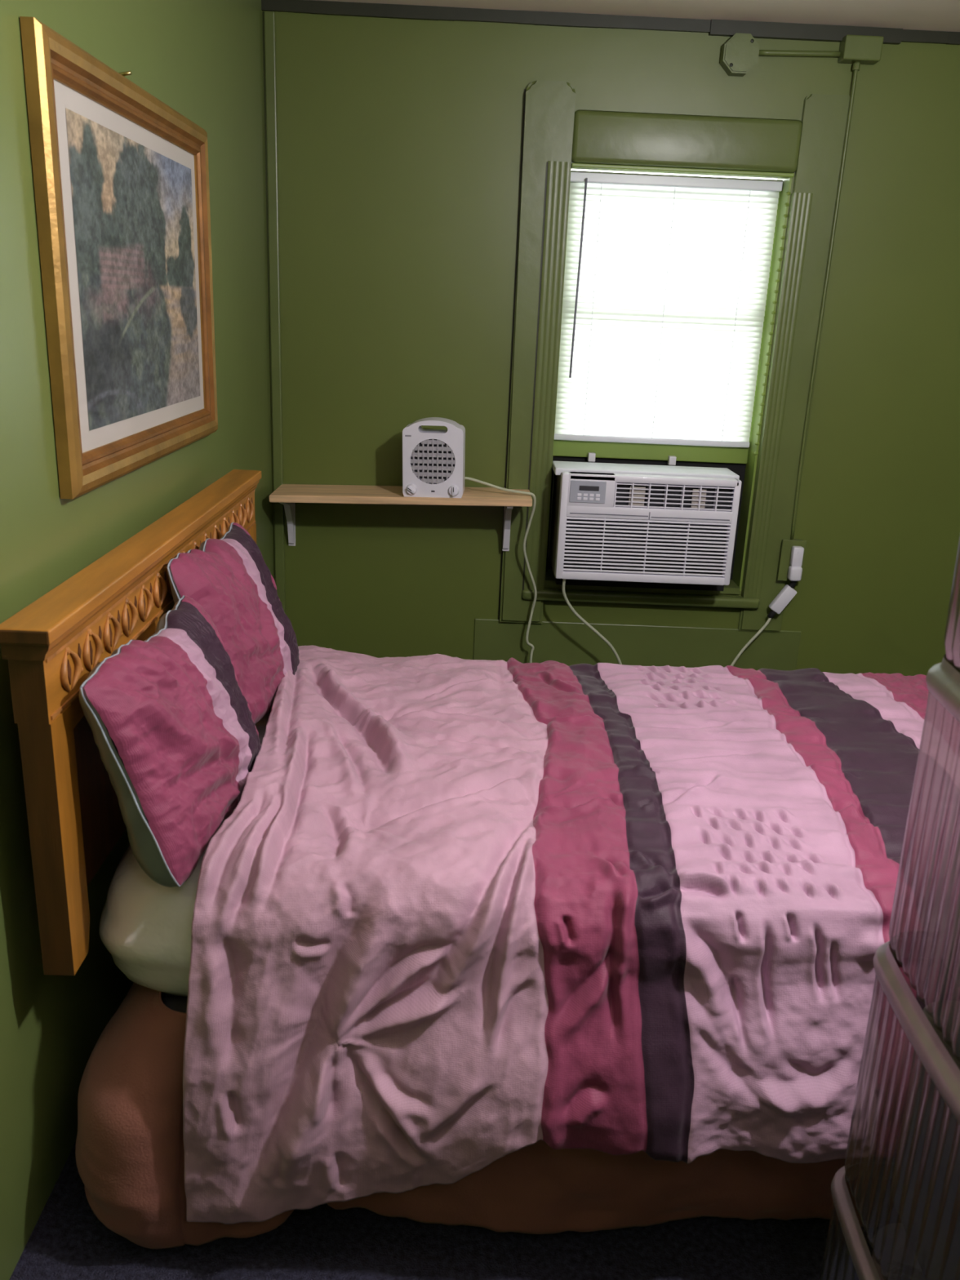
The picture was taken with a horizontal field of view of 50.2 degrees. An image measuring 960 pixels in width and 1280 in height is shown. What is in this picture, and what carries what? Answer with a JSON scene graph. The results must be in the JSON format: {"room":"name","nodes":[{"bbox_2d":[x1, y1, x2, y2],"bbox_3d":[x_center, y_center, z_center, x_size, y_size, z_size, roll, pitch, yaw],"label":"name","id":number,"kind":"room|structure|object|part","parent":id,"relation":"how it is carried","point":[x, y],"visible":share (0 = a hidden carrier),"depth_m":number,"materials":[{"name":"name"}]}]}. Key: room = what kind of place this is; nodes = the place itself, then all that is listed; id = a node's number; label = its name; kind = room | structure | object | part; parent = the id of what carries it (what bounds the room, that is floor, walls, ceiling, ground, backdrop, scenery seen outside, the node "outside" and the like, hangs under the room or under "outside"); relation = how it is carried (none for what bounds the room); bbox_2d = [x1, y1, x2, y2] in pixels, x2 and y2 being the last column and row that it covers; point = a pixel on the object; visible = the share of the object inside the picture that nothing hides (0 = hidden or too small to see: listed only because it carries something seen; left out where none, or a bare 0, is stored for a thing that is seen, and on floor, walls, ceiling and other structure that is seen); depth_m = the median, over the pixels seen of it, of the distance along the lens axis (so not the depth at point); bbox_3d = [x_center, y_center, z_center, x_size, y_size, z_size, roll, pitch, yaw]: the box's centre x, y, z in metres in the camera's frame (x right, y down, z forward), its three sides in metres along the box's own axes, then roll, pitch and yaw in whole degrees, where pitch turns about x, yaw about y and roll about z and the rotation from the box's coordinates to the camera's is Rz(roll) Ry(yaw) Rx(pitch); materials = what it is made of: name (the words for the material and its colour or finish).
{"room":"bedroom","nodes":[
{"label":"bedroom","id":0,"kind":"room"},
{"bbox_2d":[0,0,274,1279],"bbox_3d":[-0.705,-0.134,1.252,0.150,2.324,3.900,2,18,-1],"label":"wall","id":1,"kind":"structure","parent":0,"point":[202,59],"depth_m":1.61,"materials":[{"name":"green paint"}]},
{"bbox_2d":[19,16,217,499],"bbox_3d":[-0.604,-0.658,1.859,0.031,0.652,0.887,2,18,-1],"label":"framed picture","id":2,"kind":"object","parent":1,"relation":"attached to","point":[121,176],"visible":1,"depth_m":1.71,"materials":[{"name":"gold metal"}]},
{"bbox_3d":[-0.602,-0.523,1.467,0.028,0.636,0.058,2,18,-1],"label":"frame","id":3,"kind":"part","parent":2,"relation":"part of","materials":[{"name":"gold metal"}]},
{"bbox_3d":[-0.591,-0.925,1.773,0.028,0.058,0.887,2,18,-1],"label":"frame","id":4,"kind":"part","parent":2,"relation":"part of","materials":[{"name":"gold metal"}]},
{"bbox_2d":[65,107,199,431],"bbox_3d":[-0.609,-0.654,1.875,0.001,0.460,0.684,2,18,-1],"label":"print","id":5,"kind":"object","parent":2,"relation":"attached to","point":[132,203],"depth_m":1.79},
{"bbox_3d":[-0.615,-0.375,1.950,0.028,0.058,0.887,2,18,-1],"label":"frame","id":6,"kind":"part","parent":2,"relation":"part of","materials":[{"name":"gold metal"}]},
{"bbox_3d":[-0.605,-0.778,2.256,0.028,0.636,0.058,2,18,-1],"label":"frame","id":7,"kind":"part","parent":2,"relation":"part of","materials":[{"name":"gold metal"}]},
{"bbox_2d":[0,469,261,975],"bbox_3d":[-0.576,0.027,1.955,0.070,0.507,1.310,2,18,-1],"label":"headboard","id":8,"kind":"object","parent":1,"relation":"attached to","point":[51,646],"visible":0.71,"depth_m":1.42,"materials":[{"name":"brown wood"}]},
{"bbox_3d":[-0.577,0.276,1.399,0.042,0.377,0.070,2,18,-1],"label":"leg","id":9,"kind":"part","parent":8,"relation":"part of","materials":[{"name":"brown wood"}]},
{"bbox_3d":[-0.591,0.073,1.970,0.012,0.300,1.142,2,18,-1],"label":"panel","id":10,"kind":"part","parent":8,"relation":"part of","materials":[{"name":"brown wood"}]},
{"bbox_3d":[-0.572,-0.133,1.904,0.044,0.089,1.282,2,18,-1],"label":"frieze rail","id":11,"kind":"part","parent":8,"relation":"part of","materials":[{"name":"brown wood"}]},
{"bbox_3d":[-0.581,-0.098,2.552,0.042,0.377,0.070,2,18,-1],"label":"leg","id":12,"kind":"part","parent":8,"relation":"part of","materials":[{"name":"brown wood"}]},
{"bbox_2d":[8,1142,882,1279],"bbox_3d":[0.632,0.954,1.688,2.620,0.100,3.750,2,18,-1],"label":"floor","id":13,"kind":"structure","parent":0,"point":[68,1241],"depth_m":1.54,"materials":[{"name":"carpet"}]},
{"bbox_2d":[163,992,187,1013],"bbox_3d":[0.438,0.601,2.053,1.905,0.331,0.983,2,18,-1],"label":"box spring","id":14,"kind":"object","parent":13,"relation":"on","point":[178,1003],"visible":0.03,"depth_m":1.57,"materials":[{"name":"black fabric"}]},
{"bbox_2d":[98,697,275,996],"bbox_3d":[0.416,0.333,1.952,1.992,0.236,1.025,2,18,-1],"label":"mattress","id":15,"kind":"object","parent":14,"relation":"on","point":[145,925],"visible":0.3,"depth_m":1.48,"materials":[{"name":"beige fabric"}]},
{"bbox_2d":[79,595,261,887],"bbox_3d":[-0.449,0.138,1.569,0.170,0.322,0.426,5,18,6],"label":"pillow","id":16,"kind":"object","parent":15,"relation":"on","point":[169,717],"visible":0.94,"depth_m":1.44,"materials":[{"name":"fabric"}]},
{"bbox_2d":[167,522,299,724],"bbox_3d":[-0.460,-0.029,1.984,0.163,0.344,0.449,3,18,3],"label":"pillow","id":17,"kind":"object","parent":15,"relation":"on","point":[228,576],"visible":0.73,"depth_m":1.90,"materials":[{"name":"fabric"}]},
{"bbox_2d":[182,644,959,1224],"bbox_3d":[0.503,0.431,1.928,1.863,0.564,1.170,2,18,-1],"label":"comforter","id":18,"kind":"object","parent":15,"relation":"on","point":[452,917],"visible":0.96,"depth_m":1.43,"materials":[{"name":"fabric"}]},
{"bbox_2d":[75,982,902,1248],"bbox_3d":[0.390,0.612,1.946,2.024,0.357,1.054,2,18,-1],"label":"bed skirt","id":19,"kind":"object","parent":14,"relation":"attached to","point":[130,1149],"visible":0.38,"depth_m":1.54,"materials":[{"name":"fabric"}]},
{"bbox_2d":[831,649,959,1279],"bbox_3d":[0.629,0.450,1.020,0.374,1.268,0.416,2,18,-1],"label":"tower","id":20,"kind":"object","parent":13,"relation":"on","point":[924,1173],"visible":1,"depth_m":1.12,"materials":[{"name":"clear plastic"}]},
{"bbox_2d":[262,10,959,675],"bbox_3d":[0.672,-0.705,3.206,2.920,2.324,0.160,2,18,-1],"label":"wall","id":21,"kind":"structure","parent":0,"point":[399,140],"depth_m":3.04,"materials":[{"name":"green paint"}]},
{"bbox_2d":[263,10,285,613],"bbox_3d":[-0.616,-0.714,3.108,0.030,2.094,0.012,2,18,-1],"label":"trim","id":22,"kind":"structure","parent":21,"relation":"attached to","point":[268,16],"depth_m":3.00,"materials":[{"name":"green paint"}]},
{"bbox_2d":[269,484,532,551],"bbox_3d":[-0.236,-0.356,3.124,0.770,0.214,0.205,2,18,-1],"label":"wall shelf","id":23,"kind":"object","parent":21,"relation":"attached to","point":[286,495],"visible":0.99,"depth_m":3.03,"materials":[{"name":"brown wood"}]},
{"bbox_2d":[402,417,537,662],"bbox_3d":[-0.027,-0.175,3.140,0.439,0.980,0.133,0,18,-7],"label":"heater","id":24,"kind":"object","parent":23,"relation":"on","point":[433,460],"visible":0.94,"depth_m":2.98,"materials":[{"name":"white plastic"}]},
{"bbox_3d":[-0.200,-0.439,2.995,0.034,0.034,0.022,2,18,-1],"label":"knob","id":25,"kind":"part","parent":24,"relation":"part of","materials":[{"name":"white plastic"}]},
{"bbox_2d":[410,439,455,484],"bbox_3d":[-0.137,-0.518,2.978,0.131,0.131,0.008,3,18,2],"label":"grille","id":26,"kind":"object","parent":24,"relation":"attached to","point":[433,460],"depth_m":2.98,"materials":[{"name":"white plastic"}]},
{"bbox_3d":[-0.076,-0.435,2.991,0.034,0.034,0.022,2,18,-1],"label":"knob","id":27,"kind":"part","parent":24,"relation":"part of","materials":[{"name":"white plastic"}]},
{"bbox_3d":[0.047,-0.103,3.208,0.268,0.807,0.091,2,18,-1],"label":"power cord","id":28,"kind":"part","parent":24,"relation":"part of","materials":[{"name":"white plastic"}]},
{"bbox_2d":[261,0,959,44],"bbox_3d":[0.716,-1.669,2.800,2.620,0.036,0.019,2,18,-1],"label":"trim","id":29,"kind":"structure","parent":21,"relation":"attached to","point":[758,29],"depth_m":2.79,"materials":[{"name":"green paint"}]},
{"bbox_2d":[473,80,854,670],"bbox_3d":[0.541,-0.669,3.190,1.065,1.855,0.192,2,18,-1],"label":"window","id":30,"kind":"structure","parent":21,"relation":"in","point":[554,135],"depth_m":3.06,"materials":[{"name":"green paint"}]},
{"bbox_3d":[0.165,-0.801,3.075,0.138,1.565,0.026,2,18,-1],"label":"casing","id":31,"kind":"part","parent":30,"relation":"part of","materials":[{"name":"green paint"}]},
{"bbox_3d":[0.509,0.091,3.376,1.065,0.294,0.006,2,18,-1],"label":"apron panel","id":32,"kind":"part","parent":30,"relation":"part of","materials":[{"name":"green paint"}]},
{"bbox_3d":[0.538,-0.604,3.273,0.626,0.051,0.057,2,18,-1],"label":"rail","id":33,"kind":"part","parent":30,"relation":"part of","materials":[{"name":"green paint"}]},
{"bbox_2d":[554,170,782,448],"bbox_3d":[0.556,-0.985,3.104,0.622,0.774,0.054,2,18,-1],"label":"mini blind","id":34,"kind":"object","parent":30,"relation":"attached to","point":[666,277],"visible":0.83,"depth_m":3.10,"materials":[{"name":"white plastic"}]},
{"bbox_3d":[0.340,-0.985,3.097,0.001,0.727,0.001,2,18,-1],"label":"ladder cord","id":35,"kind":"part","parent":34,"relation":"part of","materials":[{"name":"white fabric"}]},
{"bbox_3d":[0.554,-0.977,3.100,0.001,0.727,0.001,2,18,-1],"label":"ladder cord","id":36,"kind":"part","parent":34,"relation":"part of","materials":[{"name":"white fabric"}]},
{"bbox_3d":[0.774,-0.968,3.104,0.001,0.727,0.001,2,18,-1],"label":"ladder cord","id":37,"kind":"part","parent":34,"relation":"part of","materials":[{"name":"white fabric"}]},
{"bbox_2d":[545,452,804,666],"bbox_3d":[0.605,-0.125,3.280,0.796,0.894,0.365,2,18,-1],"label":"air conditioner","id":38,"kind":"object","parent":30,"relation":"in","point":[670,524],"visible":0.89,"depth_m":3.06,"materials":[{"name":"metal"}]},
{"bbox_3d":[0.315,-0.432,2.993,0.104,0.064,0.005,2,18,-1],"label":"control panel","id":39,"kind":"part","parent":38,"relation":"part of","materials":[{"name":"white plastic"}]},
{"bbox_3d":[0.500,-0.515,3.133,0.552,0.022,0.155,2,18,-1],"label":"plate","id":40,"kind":"part","parent":38,"relation":"part of","materials":[{"name":"white plastic"}]},
{"bbox_2d":[563,516,730,576],"bbox_3d":[0.494,-0.278,3.061,0.487,0.169,0.028,2,18,-1],"label":"grille","id":41,"kind":"object","parent":38,"relation":"attached to","point":[593,546],"depth_m":3.06,"materials":[{"name":"white plastic"}]},
{"bbox_3d":[0.495,-0.330,3.051,0.526,0.317,0.045,2,18,-1],"label":"panel","id":42,"kind":"part","parent":38,"relation":"part of","materials":[{"name":"white plastic"}]},
{"bbox_3d":[0.583,0.060,3.256,0.705,0.555,0.036,-1,18,-11],"label":"power cord","id":43,"kind":"part","parent":38,"relation":"part of","materials":[{"name":"white plastic"}]},
{"bbox_2d":[613,482,735,511],"bbox_3d":[0.570,-0.422,3.014,0.356,0.072,0.028,2,18,-1],"label":"air vent","id":44,"kind":"object","parent":38,"relation":"attached to","point":[628,496],"depth_m":3.01,"materials":[{"name":"white plastic"}]},
{"bbox_2d":[768,584,796,613],"bbox_3d":[0.961,-0.129,3.255,0.079,0.094,0.028,2,18,-1],"label":"plug","id":45,"kind":"object","parent":38,"relation":"attached to","point":[787,593],"depth_m":3.24,"materials":[{"name":"white plastic"}]},
{"bbox_3d":[0.580,-1.401,2.883,0.644,0.136,0.026,2,18,-1],"label":"head casing","id":46,"kind":"part","parent":30,"relation":"part of","materials":[{"name":"green paint"}]},
{"bbox_3d":[0.941,-0.772,3.092,0.136,1.565,0.018,2,18,-1],"label":"casing","id":47,"kind":"part","parent":30,"relation":"part of","materials":[{"name":"green paint"}]},
{"bbox_2d":[719,33,759,76],"bbox_3d":[0.711,-1.602,2.806,0.096,0.096,0.049,2,18,-1],"label":"junction box","id":48,"kind":"object","parent":21,"relation":"attached to","point":[740,54],"visible":1,"depth_m":2.79,"materials":[{"name":"green paint"}]},
{"bbox_2d":[777,538,807,581],"bbox_3d":[0.982,-0.256,3.245,0.076,0.131,0.044,2,18,-1],"label":"outlet box","id":49,"kind":"object","parent":21,"relation":"attached to","point":[786,544],"visible":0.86,"depth_m":3.22,"materials":[{"name":"green paint"}]},
{"bbox_2d":[758,49,840,57],"bbox_3d":[0.876,-1.612,2.817,0.228,0.020,0.014,2,18,-1],"label":"conduit","id":50,"kind":"object","parent":21,"relation":"attached to","point":[762,52],"visible":0.95,"depth_m":2.81,"materials":[{"name":"green metal"}]},
{"bbox_2d":[790,70,857,538],"bbox_3d":[1.007,-0.952,3.018,0.015,1.333,0.010,2,18,-1],"label":"vertical conduit","id":51,"kind":"object","parent":21,"relation":"attached to","point":[855,75],"visible":1,"depth_m":3.00,"materials":[{"name":"green metal"}]},
{"bbox_2d":[837,34,883,71],"bbox_3d":[1.040,-1.605,2.806,0.103,0.080,0.050,2,18,-1],"label":"junction box","id":52,"kind":"object","parent":21,"relation":"attached to","point":[856,50],"visible":1,"depth_m":2.78,"materials":[{"name":"green paint"}]},
{"bbox_2d":[312,0,959,31],"bbox_3d":[0.725,-1.160,1.004,2.620,0.100,3.750,2,18,-1],"label":"ceiling","id":53,"kind":"structure","parent":0,"point":[914,15],"depth_m":2.71,"materials":[{"name":"beige paint"}]}
]}

